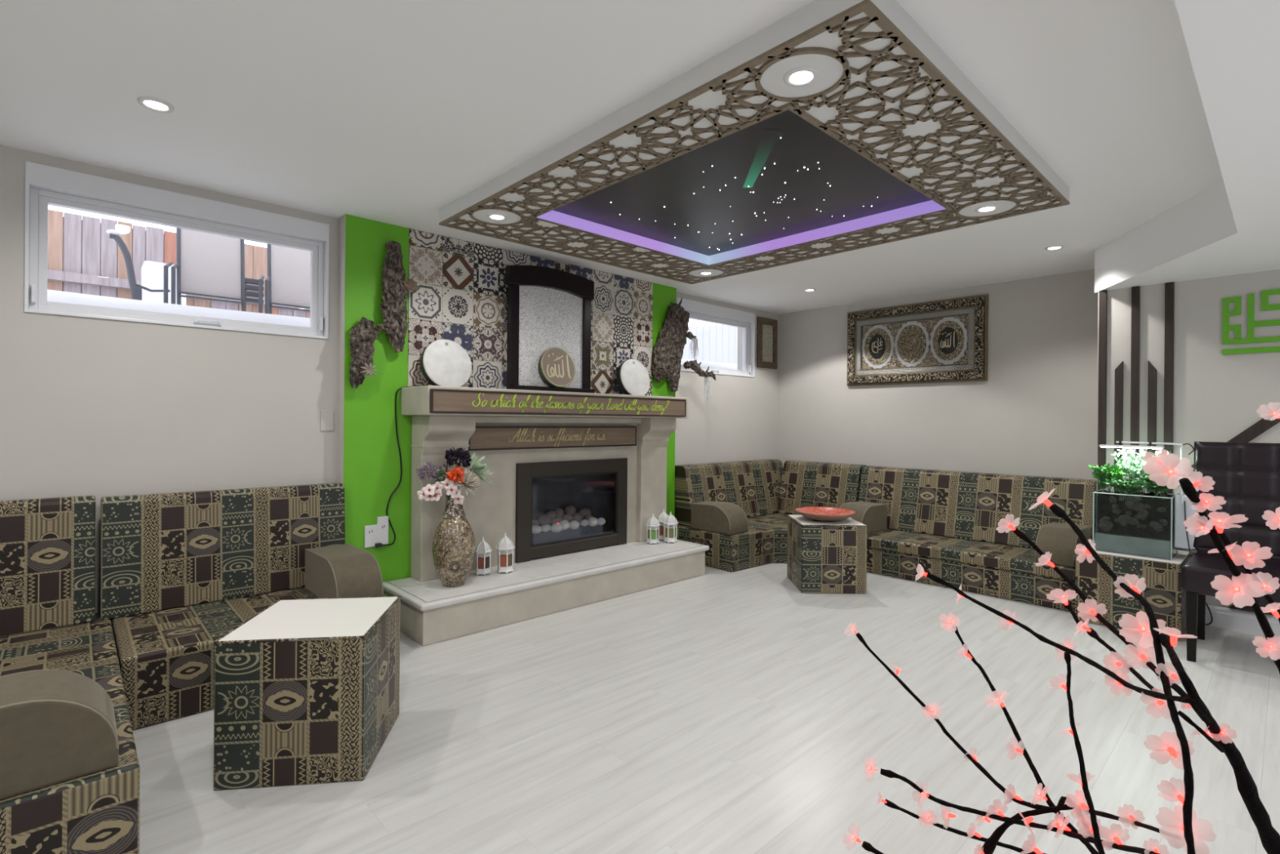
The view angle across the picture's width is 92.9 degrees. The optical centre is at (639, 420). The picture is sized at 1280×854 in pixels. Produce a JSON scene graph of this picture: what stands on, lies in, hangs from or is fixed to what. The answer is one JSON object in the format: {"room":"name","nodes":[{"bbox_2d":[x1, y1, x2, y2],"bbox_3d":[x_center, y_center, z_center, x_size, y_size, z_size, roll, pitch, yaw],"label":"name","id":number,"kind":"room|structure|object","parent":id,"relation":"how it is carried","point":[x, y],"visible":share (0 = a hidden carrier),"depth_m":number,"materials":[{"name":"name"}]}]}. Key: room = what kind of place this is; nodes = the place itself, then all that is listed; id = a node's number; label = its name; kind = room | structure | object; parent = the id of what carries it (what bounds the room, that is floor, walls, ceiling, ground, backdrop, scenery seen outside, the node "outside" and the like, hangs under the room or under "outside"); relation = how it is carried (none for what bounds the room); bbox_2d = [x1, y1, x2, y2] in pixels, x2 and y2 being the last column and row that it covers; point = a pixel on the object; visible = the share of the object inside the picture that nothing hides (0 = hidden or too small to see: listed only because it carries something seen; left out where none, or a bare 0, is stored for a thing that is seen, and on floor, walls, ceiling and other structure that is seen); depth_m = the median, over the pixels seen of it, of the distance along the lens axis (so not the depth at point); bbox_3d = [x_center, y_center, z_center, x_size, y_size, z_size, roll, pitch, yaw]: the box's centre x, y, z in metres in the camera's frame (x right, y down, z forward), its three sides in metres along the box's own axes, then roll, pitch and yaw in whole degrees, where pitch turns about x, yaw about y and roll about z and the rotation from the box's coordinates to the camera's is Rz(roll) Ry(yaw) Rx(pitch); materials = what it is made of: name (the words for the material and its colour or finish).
{"room":"basement living room","nodes":[
{"label":"basement living room","id":0,"kind":"room"},
{"bbox_2d":[0,145,778,620],"bbox_3d":[-1.138,0.006,4.318,7.440,2.370,0.220,0,0,-43],"label":"wall","id":1,"kind":"structure","parent":0,"point":[98,407],"depth_m":3.04,"materials":[{"name":"grey paint"}]},
{"bbox_2d":[24,160,328,339],"bbox_3d":[-2.306,-0.807,3.157,1.240,0.664,0.150,0,0,-43],"label":"window","id":2,"kind":"structure","parent":1,"relation":"in","point":[45,185],"depth_m":3.02,"materials":[{"name":"white plastic"}]},
{"bbox_2d":[320,409,333,431],"bbox_3d":[-1.814,0.000,3.529,0.070,0.122,0.008,0,0,-43],"label":"wall switch","id":3,"kind":"object","parent":1,"relation":"attached to","point":[326,420],"visible":1,"depth_m":3.52,"materials":[{"name":"grey paint"}]},
{"bbox_2d":[676,297,755,377],"bbox_3d":[0.717,-0.783,5.987,1.180,0.664,0.150,0,0,-43],"label":"window","id":4,"kind":"structure","parent":1,"relation":"in","point":[700,311],"depth_m":6.12,"materials":[{"name":"white plastic"}]},
{"bbox_2d":[756,316,777,368],"bbox_3d":[1.353,-0.819,6.471,0.340,0.530,0.028,0,0,-43],"label":"framed print","id":5,"kind":"object","parent":1,"relation":"attached to","point":[766,328],"visible":1,"depth_m":6.46},
{"bbox_2d":[337,213,676,582],"bbox_3d":[-0.731,0.009,4.472,2.755,2.370,0.112,0,0,-43],"label":"wall","id":6,"kind":"structure","parent":0,"point":[369,468],"depth_m":3.61,"materials":[{"name":"green paint"}]},
{"bbox_2d":[364,515,388,547],"bbox_3d":[-1.554,0.660,3.600,0.135,0.175,0.043,0,0,-43],"label":"wall socket","id":7,"kind":"object","parent":6,"relation":"attached to","point":[376,535],"visible":1,"depth_m":3.61,"materials":[{"name":"white plastic"}]},
{"bbox_2d":[348,240,419,388],"bbox_3d":[-1.500,-0.625,3.587,0.402,0.888,0.125,0,0,-43],"label":"driftwood","id":8,"kind":"object","parent":6,"relation":"attached to","point":[396,286],"visible":1,"depth_m":3.59,"materials":[{"name":"brown wood"}]},
{"bbox_2d":[360,362,377,377],"bbox_3d":[-1.546,-0.287,3.478,0.099,0.090,0.025,0,0,-43],"label":"air plant","id":9,"kind":"object","parent":8,"relation":"on","point":[370,370],"depth_m":3.48,"materials":[{"name":"beige plant"}]},
{"bbox_2d":[408,228,653,395],"bbox_3d":[-0.659,-0.686,4.453,2.088,0.975,0.006,0,0,-43],"label":"tile panel","id":10,"kind":"object","parent":6,"relation":"attached to","point":[455,271],"visible":0.6,"depth_m":4.10,"materials":[{"name":"tile"}]},
{"bbox_2d":[652,297,715,404],"bbox_3d":[0.383,-0.605,5.331,0.703,0.935,0.176,0,0,-34],"label":"driftwood","id":11,"kind":"object","parent":6,"relation":"attached to","point":[668,353],"visible":1,"depth_m":5.24,"materials":[{"name":"brown wood"}]},
{"bbox_2d":[0,0,1222,314],"bbox_3d":[1.072,-1.222,1.967,7.440,0.120,6.620,0,0,-43],"label":"ceiling","id":12,"kind":"structure","parent":0,"point":[391,112],"depth_m":2.21,"materials":[{"name":"white paint"}]},
{"bbox_2d":[137,96,174,112],"bbox_3d":[-1.812,-1.180,2.280,0.110,0.008,0.110,0,0,-43],"label":"recessed light","id":13,"kind":"object","parent":12,"relation":"in","point":[150,103],"visible":1,"depth_m":2.27,"materials":[{"name":"white"}]},
{"bbox_2d":[439,0,1069,284],"bbox_3d":[0.501,-1.139,3.211,2.106,0.114,2.512,0,0,-43],"label":"ceiling panel","id":14,"kind":"object","parent":12,"relation":"attached to","point":[710,168],"visible":1,"depth_m":2.68,"materials":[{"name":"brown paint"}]},
{"bbox_2d":[472,209,520,223],"bbox_3d":[-0.770,-1.097,3.278,0.256,0.012,0.256,0,0,-43],"label":"recessed light","id":15,"kind":"object","parent":14,"relation":"attached to","point":[494,216],"visible":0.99,"depth_m":3.27,"materials":[{"name":"white"}]},
{"bbox_2d":[688,269,723,276],"bbox_3d":[0.487,-1.087,4.489,0.256,0.012,0.256,0,0,-43],"label":"recessed light","id":16,"kind":"object","parent":14,"relation":"attached to","point":[701,273],"visible":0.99,"depth_m":4.50,"materials":[{"name":"white"}]},
{"bbox_2d":[742,129,782,187],"bbox_3d":[0.528,-1.147,2.695,0.451,0.001,0.473,0,0,-43],"label":"light","id":17,"kind":"object","parent":14,"relation":"on","point":[769,138],"depth_m":2.62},
{"bbox_2d":[760,53,844,97],"bbox_3d":[0.510,-1.087,1.925,0.256,0.012,0.256,0,0,-43],"label":"recessed light","id":18,"kind":"object","parent":14,"relation":"attached to","point":[808,74],"visible":0.98,"depth_m":1.92,"materials":[{"name":"white"}]},
{"bbox_2d":[958,200,1016,216],"bbox_3d":[1.765,-1.077,3.096,0.256,0.012,0.256,0,0,-43],"label":"recessed light","id":19,"kind":"object","parent":14,"relation":"attached to","point":[992,207],"visible":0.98,"depth_m":3.09,"materials":[{"name":"white"}]},
{"bbox_2d":[1044,244,1064,250],"bbox_3d":[2.749,-1.144,4.039,0.110,0.008,0.110,0,0,-43],"label":"recessed light","id":20,"kind":"object","parent":12,"relation":"in","point":[1055,246],"visible":1,"depth_m":4.03,"materials":[{"name":"white"}]},
{"bbox_2d":[132,562,1279,853],"bbox_3d":[0.983,1.268,1.902,9.670,0.120,6.620,0,0,-43],"label":"floor","id":21,"kind":"structure","parent":0,"point":[717,711],"depth_m":2.30,"materials":[{"name":"grey"}]},
{"bbox_2d":[0,612,139,853],"bbox_3d":[-2.222,1.040,1.941,0.860,0.285,1.740,0,0,-43],"label":"seat","id":22,"kind":"object","parent":21,"relation":"on","point":[98,812],"visible":0.7,"depth_m":1.57,"materials":[{"name":"fabric"}]},
{"bbox_2d":[0,495,95,636],"bbox_3d":[-2.859,0.616,2.417,1.036,0.552,0.169,0,0,-43],"label":"cushion","id":23,"kind":"object","parent":22,"relation":"on","point":[47,545],"visible":1,"depth_m":2.62,"materials":[{"name":"fabric"}]},
{"bbox_2d":[0,669,119,799],"bbox_3d":[-1.683,0.789,1.458,0.651,0.224,0.250,0,0,-43],"label":"armrest","id":24,"kind":"object","parent":22,"relation":"on","point":[56,726],"visible":1,"depth_m":1.52,"materials":[{"name":"brown"}]},
{"bbox_2d":[111,586,318,729],"bbox_3d":[-1.865,1.043,2.926,0.997,0.285,0.790,0,0,-43],"label":"seat","id":25,"kind":"object","parent":21,"relation":"on","point":[166,657],"visible":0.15,"depth_m":2.46,"materials":[{"name":"fabric"}]},
{"bbox_2d":[99,482,345,619],"bbox_3d":[-2.089,0.627,3.138,1.035,0.542,0.169,0,0,-43],"label":"cushion","id":26,"kind":"object","parent":25,"relation":"on","point":[161,551],"visible":0.85,"depth_m":3.01,"materials":[{"name":"fabric"}]},
{"bbox_2d":[304,542,383,598],"bbox_3d":[-1.531,0.790,3.132,0.215,0.224,0.548,0,0,-43],"label":"armrest","id":27,"kind":"object","parent":25,"relation":"on","point":[346,570],"visible":0.9,"depth_m":3.00,"materials":[{"name":"brown"}]},
{"bbox_2d":[213,595,401,790],"bbox_3d":[-1.171,0.950,2.212,0.467,0.481,0.467,0,0,-8],"label":"table","id":28,"kind":"object","parent":21,"relation":"on","point":[306,691],"visible":1,"depth_m":2.00,"materials":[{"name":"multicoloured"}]},
{"bbox_2d":[382,385,709,645],"bbox_3d":[-0.501,0.502,4.189,2.310,1.388,0.605,0,0,-43],"label":"fireplace","id":29,"kind":"object","parent":21,"relation":"on","point":[431,611],"visible":0.78,"depth_m":3.95,"materials":[{"name":"stone"}]},
{"bbox_2d":[382,386,415,546],"bbox_3d":[-1.389,0.268,3.753,0.416,0.962,0.041,0,0,-43],"label":"power cable","id":30,"kind":"object","parent":29,"relation":"hanging from","point":[398,389],"visible":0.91,"depth_m":3.69,"materials":[{"name":"black plastic"}]},
{"bbox_2d":[419,339,471,386],"bbox_3d":[-1.210,-0.347,3.805,0.318,0.321,0.126,0,0,-43],"label":"drum","id":31,"kind":"object","parent":29,"relation":"on","point":[442,362],"visible":0.89,"depth_m":3.77,"materials":[{"name":"white plastic"}]},
{"bbox_2d":[431,493,475,586],"bbox_3d":[-1.097,0.701,3.588,0.244,0.525,0.244,0,0,-43],"label":"vase","id":32,"kind":"object","parent":29,"relation":"on","point":[453,545],"visible":0.95,"depth_m":3.51,"materials":[{"name":"metal"}]},
{"bbox_2d":[415,461,442,482],"bbox_3d":[-1.214,0.416,3.576,0.204,0.354,0.161,0,0,-43],"label":"hydrangea","id":33,"kind":"object","parent":32,"relation":"in","point":[420,473],"visible":0.91,"depth_m":3.53,"materials":[{"name":"purple"}]},
{"bbox_2d":[417,475,464,504],"bbox_3d":[-1.149,0.455,3.522,0.269,0.278,0.088,0,0,-22],"label":"blossom spray","id":34,"kind":"object","parent":32,"relation":"in","point":[433,492],"visible":0.92,"depth_m":3.50,"materials":[{"name":"white"}]},
{"bbox_2d":[444,465,464,484],"bbox_3d":[-1.084,0.428,3.547,0.105,0.331,0.115,0,0,-43],"label":"lily","id":35,"kind":"object","parent":32,"relation":"in","point":[455,472],"visible":0.81,"depth_m":3.53,"materials":[{"name":"orange"}]},
{"bbox_2d":[444,447,471,466],"bbox_3d":[-1.093,0.376,3.637,0.152,0.435,0.160,0,0,-43],"label":"rose","id":36,"kind":"object","parent":32,"relation":"in","point":[464,455],"visible":0.97,"depth_m":3.62,"materials":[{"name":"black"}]},
{"bbox_2d":[453,468,480,494],"bbox_3d":[-1.017,0.441,3.583,0.179,0.308,0.133,0,0,-43],"label":"flower","id":37,"kind":"object","parent":32,"relation":"in","point":[469,483],"visible":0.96,"depth_m":3.57,"materials":[{"name":"white"}]},
{"bbox_2d":[457,451,493,488],"bbox_3d":[-0.992,0.391,3.647,0.243,0.408,0.198,0,0,-43],"label":"greens","id":38,"kind":"object","parent":32,"relation":"in","point":[476,467],"visible":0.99,"depth_m":3.66,"materials":[{"name":"green"}]},
{"bbox_2d":[475,536,492,575],"bbox_3d":[-0.991,0.848,3.839,0.105,0.236,0.121,0,0,33],"label":"lantern","id":39,"kind":"object","parent":29,"relation":"on","point":[482,564],"visible":0.98,"depth_m":3.81,"materials":[{"name":"white metal"}]},
{"bbox_2d":[495,533,515,573],"bbox_3d":[-0.862,0.841,3.891,0.112,0.251,0.129,0,0,33],"label":"lantern","id":40,"kind":"object","parent":29,"relation":"on","point":[504,560],"visible":1,"depth_m":3.86,"materials":[{"name":"white metal"}]},
{"bbox_2d":[400,385,688,417],"bbox_3d":[-0.531,-0.109,4.306,2.171,0.167,0.385,0,0,-43],"label":"mantel shelf","id":41,"kind":"object","parent":29,"relation":"attached to","point":[415,401],"depth_m":3.68,"materials":[{"name":"stone"}]},
{"bbox_2d":[505,265,595,393],"bbox_3d":[-0.631,-0.637,4.356,0.725,0.886,0.100,0,0,-43],"label":"mirror","id":42,"kind":"object","parent":29,"relation":"on","point":[548,308],"visible":0.94,"depth_m":4.30,"materials":[{"name":"brown paint"}]},
{"bbox_2d":[537,347,575,387],"bbox_3d":[-0.598,-0.376,4.366,0.290,0.295,0.112,0,0,-43],"label":"disc","id":43,"kind":"object","parent":42,"relation":"on","point":[556,367],"visible":1,"depth_m":4.34,"materials":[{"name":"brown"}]},
{"bbox_2d":[467,426,636,450],"bbox_3d":[-0.559,0.118,4.334,1.441,0.155,0.020,0,0,-43],"label":"sign","id":44,"kind":"object","parent":29,"relation":"attached to","point":[484,437],"visible":0.99,"depth_m":4.26,"materials":[{"name":"brown"}]},
{"bbox_2d":[430,388,686,417],"bbox_3d":[-0.407,-0.104,4.142,2.110,0.138,0.020,0,0,-43],"label":"sign","id":45,"kind":"object","parent":29,"relation":"attached to","point":[442,401],"visible":1,"depth_m":3.95,"materials":[{"name":"brown"}]},
{"bbox_2d":[515,457,627,563],"bbox_3d":[-0.508,0.632,4.513,1.001,0.676,0.127,0,0,-43],"label":"gas fireplace insert","id":46,"kind":"object","parent":29,"relation":"in","point":[599,486],"visible":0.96,"depth_m":4.51,"materials":[{"name":"brown metal"}]},
{"bbox_2d":[532,524,542,533],"bbox_3d":[-0.734,0.767,4.279,0.101,0.064,0.066,0,0,-43],"label":"stone","id":47,"kind":"object","parent":46,"relation":"on","point":[536,529],"visible":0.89,"depth_m":4.26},
{"bbox_2d":[541,524,551,532],"bbox_3d":[-0.670,0.767,4.340,0.089,0.055,0.054,0,0,-43],"label":"stone","id":48,"kind":"object","parent":46,"relation":"on","point":[546,527],"visible":0.98,"depth_m":4.32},
{"bbox_2d":[537,515,551,525],"bbox_3d":[-0.686,0.719,4.369,0.107,0.077,0.070,0,0,-43],"label":"stone","id":49,"kind":"object","parent":48,"relation":"on","point":[544,519],"visible":0.83,"depth_m":4.34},
{"bbox_2d":[550,522,562,532],"bbox_3d":[-0.606,0.775,4.400,0.114,0.071,0.066,0,0,-43],"label":"stone","id":50,"kind":"object","parent":46,"relation":"on","point":[555,527],"visible":0.99,"depth_m":4.37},
{"bbox_2d":[559,520,570,530],"bbox_3d":[-0.554,0.763,4.448,0.097,0.075,0.070,0,0,-43],"label":"stone","id":51,"kind":"object","parent":46,"relation":"in","point":[565,524],"visible":0.9,"depth_m":4.42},
{"bbox_2d":[561,514,572,521],"bbox_3d":[-0.541,0.724,4.507,0.093,0.064,0.057,0,0,-43],"label":"stone","id":52,"kind":"object","parent":46,"relation":"on","point":[566,517],"visible":0.76,"depth_m":4.49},
{"bbox_2d":[564,505,576,515],"bbox_3d":[-0.520,0.671,4.531,0.095,0.076,0.071,0,0,-43],"label":"stone","id":53,"kind":"object","parent":52,"relation":"on","point":[571,510],"visible":1,"depth_m":4.50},
{"bbox_2d":[532,524,602,545],"bbox_3d":[-0.543,0.868,4.501,0.630,0.155,0.075,0,0,-43],"label":"tray","id":54,"kind":"object","parent":46,"relation":"on","point":[549,536],"depth_m":4.45,"materials":[{"name":"grey"}]},
{"bbox_2d":[572,511,583,521],"bbox_3d":[-0.467,0.726,4.575,0.103,0.074,0.068,0,0,-43],"label":"stone","id":55,"kind":"object","parent":46,"relation":"in","point":[578,516],"visible":0.8,"depth_m":4.55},
{"bbox_2d":[587,516,598,526],"bbox_3d":[-0.360,0.771,4.631,0.102,0.073,0.070,0,0,-43],"label":"stone","id":56,"kind":"object","parent":46,"relation":"on","point":[593,522],"visible":0.97,"depth_m":4.60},
{"bbox_2d":[616,359,649,395],"bbox_3d":[-0.052,-0.335,4.888,0.312,0.315,0.125,0,0,-43],"label":"drum","id":57,"kind":"object","parent":29,"relation":"on","point":[633,378],"visible":0.92,"depth_m":4.85,"materials":[{"name":"white plastic"}]},
{"bbox_2d":[645,514,660,543],"bbox_3d":[0.103,0.856,4.835,0.105,0.236,0.121,0,0,27],"label":"lantern","id":58,"kind":"object","parent":29,"relation":"on","point":[653,535],"visible":1,"depth_m":4.81,"materials":[{"name":"white metal"}]},
{"bbox_2d":[657,509,669,540],"bbox_3d":[0.193,0.850,4.988,0.112,0.251,0.129,0,0,-3],"label":"lantern","id":59,"kind":"object","parent":29,"relation":"on","point":[663,515],"visible":0.47,"depth_m":4.96,"materials":[{"name":"white metal"}]},
{"bbox_2d":[662,511,678,542],"bbox_3d":[0.247,0.853,4.887,0.110,0.246,0.126,0,0,27],"label":"lantern","id":60,"kind":"object","parent":29,"relation":"on","point":[670,533],"visible":1,"depth_m":4.86,"materials":[{"name":"white metal"}]},
{"bbox_2d":[671,512,787,571],"bbox_3d":[1.190,1.067,5.495,1.580,0.285,1.015,0,0,-43],"label":"seat","id":61,"kind":"object","parent":21,"relation":"on","point":[765,541],"visible":0.42,"depth_m":5.04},
{"bbox_2d":[690,500,748,534],"bbox_3d":[0.664,0.807,5.108,0.240,0.224,0.434,0,0,-43],"label":"armrest","id":62,"kind":"object","parent":61,"relation":"on","point":[718,517],"visible":1,"depth_m":5.01,"materials":[{"name":"brown"}]},
{"bbox_2d":[675,458,782,526],"bbox_3d":[0.919,0.662,5.824,1.490,0.519,0.256,0,0,-43],"label":"cushion","id":63,"kind":"object","parent":61,"relation":"on","point":[753,486],"visible":0.78,"depth_m":5.70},
{"bbox_2d":[777,460,866,515],"bbox_3d":[1.744,0.668,5.852,0.287,0.519,0.810,0,0,-43],"label":"cushion","id":64,"kind":"object","parent":61,"relation":"on","point":[803,483],"visible":0.71,"depth_m":5.80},
{"bbox_2d":[786,514,867,593],"bbox_3d":[1.362,0.970,4.481,0.460,0.481,0.460,0,0,1],"label":"table","id":65,"kind":"object","parent":21,"relation":"on","point":[823,557],"visible":0.85,"depth_m":4.25,"materials":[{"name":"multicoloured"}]},
{"bbox_2d":[794,506,857,521],"bbox_3d":[1.359,0.696,4.469,0.444,0.068,0.444,0,0,-43],"label":"bowl","id":66,"kind":"object","parent":65,"relation":"on","point":[815,513],"visible":1,"depth_m":4.54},
{"bbox_2d":[866,528,1075,612],"bbox_3d":[2.433,1.077,4.756,0.775,0.285,1.758,0,0,-43],"label":"seat","id":67,"kind":"object","parent":21,"relation":"on","point":[1011,572],"visible":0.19,"depth_m":4.36,"materials":[{"name":"fabric"}]},
{"bbox_2d":[839,501,887,533],"bbox_3d":[1.872,0.817,5.155,0.468,0.224,0.240,0,0,-43],"label":"armrest","id":68,"kind":"object","parent":67,"relation":"on","point":[872,514],"visible":0.54,"depth_m":5.08,"materials":[{"name":"brown"}]},
{"bbox_2d":[857,465,1096,548],"bbox_3d":[2.621,0.678,4.915,0.287,0.514,1.726,0,0,-43],"label":"sofa backrest","id":69,"kind":"object","parent":67,"relation":"on","point":[966,505],"visible":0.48,"depth_m":4.79,"materials":[{"name":"fabric"}]},
{"bbox_2d":[1035,521,1091,567],"bbox_3d":[2.856,0.824,4.104,0.468,0.224,0.220,0,0,-43],"label":"armrest","id":70,"kind":"object","parent":67,"relation":"on","point":[1060,539],"visible":0.81,"depth_m":3.97,"materials":[{"name":"brown"}]},
{"bbox_2d":[842,401,1279,853],"bbox_3d":[0.637,0.592,0.900,0.320,1.226,0.788,0,0,-29],"label":"blossom branches","id":71,"kind":"object","parent":21,"relation":"on","point":[1181,827],"visible":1,"depth_m":0.80,"materials":[{"name":"pink plant"}]},
{"bbox_2d":[1075,539,1190,640],"bbox_3d":[2.999,1.007,3.705,0.475,0.433,0.490,0,0,-43],"label":"table","id":72,"kind":"object","parent":21,"relation":"on","point":[1163,591],"visible":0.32,"depth_m":3.51,"materials":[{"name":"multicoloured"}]},
{"bbox_2d":[1092,488,1177,559],"bbox_3d":[2.973,0.608,3.657,0.261,0.364,0.366,0,0,-43],"label":"tank","id":73,"kind":"object","parent":72,"relation":"on","point":[1142,526],"visible":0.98,"depth_m":3.58,"materials":[{"name":"clear glass"}]},
{"bbox_2d":[1088,462,1125,495],"bbox_3d":[2.866,0.360,3.751,0.171,0.207,0.181,0,0,-5],"label":"leafy plant","id":74,"kind":"object","parent":73,"relation":"in","point":[1101,473],"visible":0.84,"depth_m":3.72,"materials":[{"name":"green plant"}]},
{"bbox_2d":[1097,475,1159,500],"bbox_3d":[2.905,0.408,3.621,0.151,0.141,0.289,0,0,-43],"label":"leafy plant","id":75,"kind":"object","parent":73,"relation":"in","point":[1128,486],"visible":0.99,"depth_m":3.61,"materials":[{"name":"green plant"}]},
{"bbox_2d":[1111,448,1170,495],"bbox_3d":[2.994,0.311,3.670,0.182,0.286,0.335,0,0,-35],"label":"leafy plant","id":76,"kind":"object","parent":73,"relation":"on","point":[1135,470],"visible":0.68,"depth_m":3.67,"materials":[{"name":"green plant"}]},
{"bbox_2d":[1098,440,1182,494],"bbox_3d":[2.963,0.319,3.609,0.062,0.392,0.383,0,0,-43],"label":"lamp","id":77,"kind":"object","parent":73,"relation":"attached to","point":[1120,442],"visible":0.7,"depth_m":3.58,"materials":[{"name":"white metal"}]},
{"bbox_2d":[1139,471,1180,499],"bbox_3d":[3.033,0.384,3.547,0.171,0.172,0.176,0,0,0],"label":"leafy plant","id":78,"kind":"object","parent":73,"relation":"in","point":[1162,488],"visible":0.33,"depth_m":3.54,"materials":[{"name":"green plant"}]},
{"bbox_2d":[1174,493,1197,549],"bbox_3d":[3.136,0.575,3.488,0.167,0.300,0.096,0,0,-43],"label":"filter","id":79,"kind":"object","parent":73,"relation":"hanging from","point":[1180,537],"visible":0.65,"depth_m":3.45,"materials":[{"name":"grey plastic"}]},
{"bbox_2d":[1182,441,1279,662],"bbox_3d":[3.148,0.672,3.118,0.566,1.105,0.512,0,0,-43],"label":"dining chair","id":80,"kind":"object","parent":21,"relation":"on","point":[1246,475],"visible":0.73,"depth_m":3.25,"materials":[{"name":"black leather"}]},
{"bbox_2d":[777,269,1097,479],"bbox_3d":[2.516,0.035,5.711,0.200,2.370,3.140,0,0,-43],"label":"wall","id":81,"kind":"structure","parent":0,"point":[1035,412],"depth_m":5.18,"materials":[{"name":"grey paint"}]},
{"bbox_2d":[846,293,988,386],"bbox_3d":[2.480,-0.701,5.566,0.056,0.726,1.260,0,0,-43],"label":"calligraphy","id":82,"kind":"object","parent":81,"relation":"attached to","point":[944,340],"visible":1,"depth_m":5.50,"materials":[{"name":"gold metal"}]},
{"bbox_2d":[1094,0,1279,293],"bbox_3d":[1.845,-1.013,0.562,6.650,0.285,3.510,0,0,-43],"label":"ceiling","id":83,"kind":"structure","parent":0,"point":[1232,226],"depth_m":2.14,"materials":[{"name":"white paint"}]},
{"bbox_2d":[1096,269,1279,616],"bbox_3d":[4.544,0.051,3.076,0.840,2.370,3.480,0,0,-43],"label":"wall","id":84,"kind":"structure","parent":0,"point":[1217,396],"depth_m":3.69,"materials":[{"name":"grey paint"}]},
{"bbox_2d":[1097,289,1107,497],"bbox_3d":[3.059,0.122,4.030,0.021,1.964,0.042,0,0,-43],"label":"wall slat","id":85,"kind":"object","parent":84,"relation":"attached to","point":[1103,295],"visible":0.58,"depth_m":4.02,"materials":[{"name":"brown wood"}]},
{"bbox_2d":[1114,360,1123,492],"bbox_3d":[3.117,0.359,3.967,0.021,1.490,0.042,0,0,-43],"label":"wall slat","id":86,"kind":"object","parent":84,"relation":"attached to","point":[1118,389],"visible":0.42,"depth_m":3.96,"materials":[{"name":"brown wood"}]},
{"bbox_2d":[1129,285,1140,493],"bbox_3d":[3.175,0.123,3.907,0.021,1.964,0.042,0,0,-43],"label":"wall slat","id":87,"kind":"object","parent":84,"relation":"attached to","point":[1135,291],"visible":0.58,"depth_m":3.90,"materials":[{"name":"brown wood"}]},
{"bbox_2d":[1146,360,1156,492],"bbox_3d":[3.231,0.362,3.845,0.021,1.486,0.042,0,0,-43],"label":"wall slat","id":88,"kind":"object","parent":84,"relation":"attached to","point":[1152,371],"visible":0.42,"depth_m":3.84,"materials":[{"name":"brown wood"}]},
{"bbox_2d":[1163,281,1174,497],"bbox_3d":[3.287,0.124,3.787,0.021,1.964,0.043,0,0,-43],"label":"wall slat","id":89,"kind":"object","parent":84,"relation":"attached to","point":[1169,286],"visible":0.58,"depth_m":3.78,"materials":[{"name":"brown wood"}]},
{"bbox_2d":[1191,417,1279,467],"bbox_3d":[3.583,0.008,3.470,0.023,0.682,0.710,0,0,-43],"label":"wood beam","id":90,"kind":"structure","parent":84,"relation":"attached to","point":[1262,425],"depth_m":3.50,"materials":[{"name":"brown wood"}]},
{"bbox_2d":[1205,604,1279,635],"bbox_3d":[4.222,1.174,2.783,0.018,0.118,3.480,0,0,-43],"label":"baseboard","id":91,"kind":"structure","parent":84,"relation":"attached to","point":[1223,617],"depth_m":3.55,"materials":[{"name":"white"}]},
{"bbox_2d":[1222,288,1279,355],"bbox_3d":[3.604,-0.567,3.461,0.011,0.355,0.422,0,0,-43],"label":"kufic lettering","id":92,"kind":"object","parent":84,"relation":"attached to","point":[1226,328],"visible":1,"depth_m":3.53,"materials":[{"name":"paint"}]},
{"bbox_2d":[1228,603,1279,615],"bbox_3d":[3.687,0.784,3.353,0.023,0.641,0.639,0,0,-43],"label":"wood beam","id":93,"kind":"structure","parent":84,"relation":"attached to","point":[1248,608],"depth_m":3.52,"materials":[{"name":"brown wood"}]},
{"label":"outside","id":94,"kind":"structure","parent":0,"visible":0},
{"bbox_2d":[47,289,737,369],"bbox_3d":[-0.335,-0.719,7.681,18.000,0.377,3.600,0,0,-43],"label":"window sill","id":95,"kind":"structure","parent":94,"point":[53,295],"depth_m":3.40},
{"bbox_2d":[106,229,170,300],"bbox_3d":[-3.054,-0.919,3.709,0.303,0.434,0.056,0,0,-43],"label":"patio chair","id":96,"kind":"object","parent":95,"relation":"on","point":[135,290],"visible":0.88,"depth_m":3.67,"materials":[{"name":"grey metal"}]},
{"bbox_2d":[141,260,186,305],"bbox_3d":[-3.508,-0.933,4.483,0.245,0.410,0.250,0,0,-43],"label":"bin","id":97,"kind":"object","parent":95,"relation":"on","point":[152,273],"visible":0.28,"depth_m":4.36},
{"bbox_2d":[47,209,310,318],"bbox_3d":[-3.558,-1.134,4.880,3.863,0.712,0.100,0,0,-43],"label":"fence","id":98,"kind":"object","parent":95,"relation":"on","point":[82,258],"visible":0.13,"depth_m":4.52,"materials":[{"name":"brown wood"}]},
{"bbox_2d":[163,227,245,311],"bbox_3d":[-2.679,-1.128,3.757,0.422,0.888,0.182,0,0,-43],"label":"patio chair","id":99,"kind":"object","parent":95,"relation":"on","point":[207,264],"visible":0.7,"depth_m":3.79,"materials":[{"name":"grey metal"}]},
{"bbox_2d":[244,277,263,311],"bbox_3d":[-2.558,-0.808,4.024,0.119,0.246,0.060,0,0,-43],"label":"chair","id":100,"kind":"object","parent":95,"relation":"on","point":[247,281],"visible":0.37,"depth_m":4.00,"materials":[{"name":"grey metal"}]},
{"bbox_2d":[258,244,310,314],"bbox_3d":[-2.329,-1.125,4.085,0.422,0.888,0.182,0,0,-43],"label":"patio chair","id":101,"kind":"object","parent":95,"relation":"on","point":[287,282],"visible":0.52,"depth_m":4.09,"materials":[{"name":"fabric"}]},
{"bbox_2d":[681,324,737,364],"bbox_3d":[0.750,-1.275,9.336,3.834,0.862,0.020,0,0,-43],"label":"fence","id":102,"kind":"object","parent":95,"relation":"on","point":[717,344],"visible":0.17,"depth_m":9.74,"materials":[{"name":"grey"}]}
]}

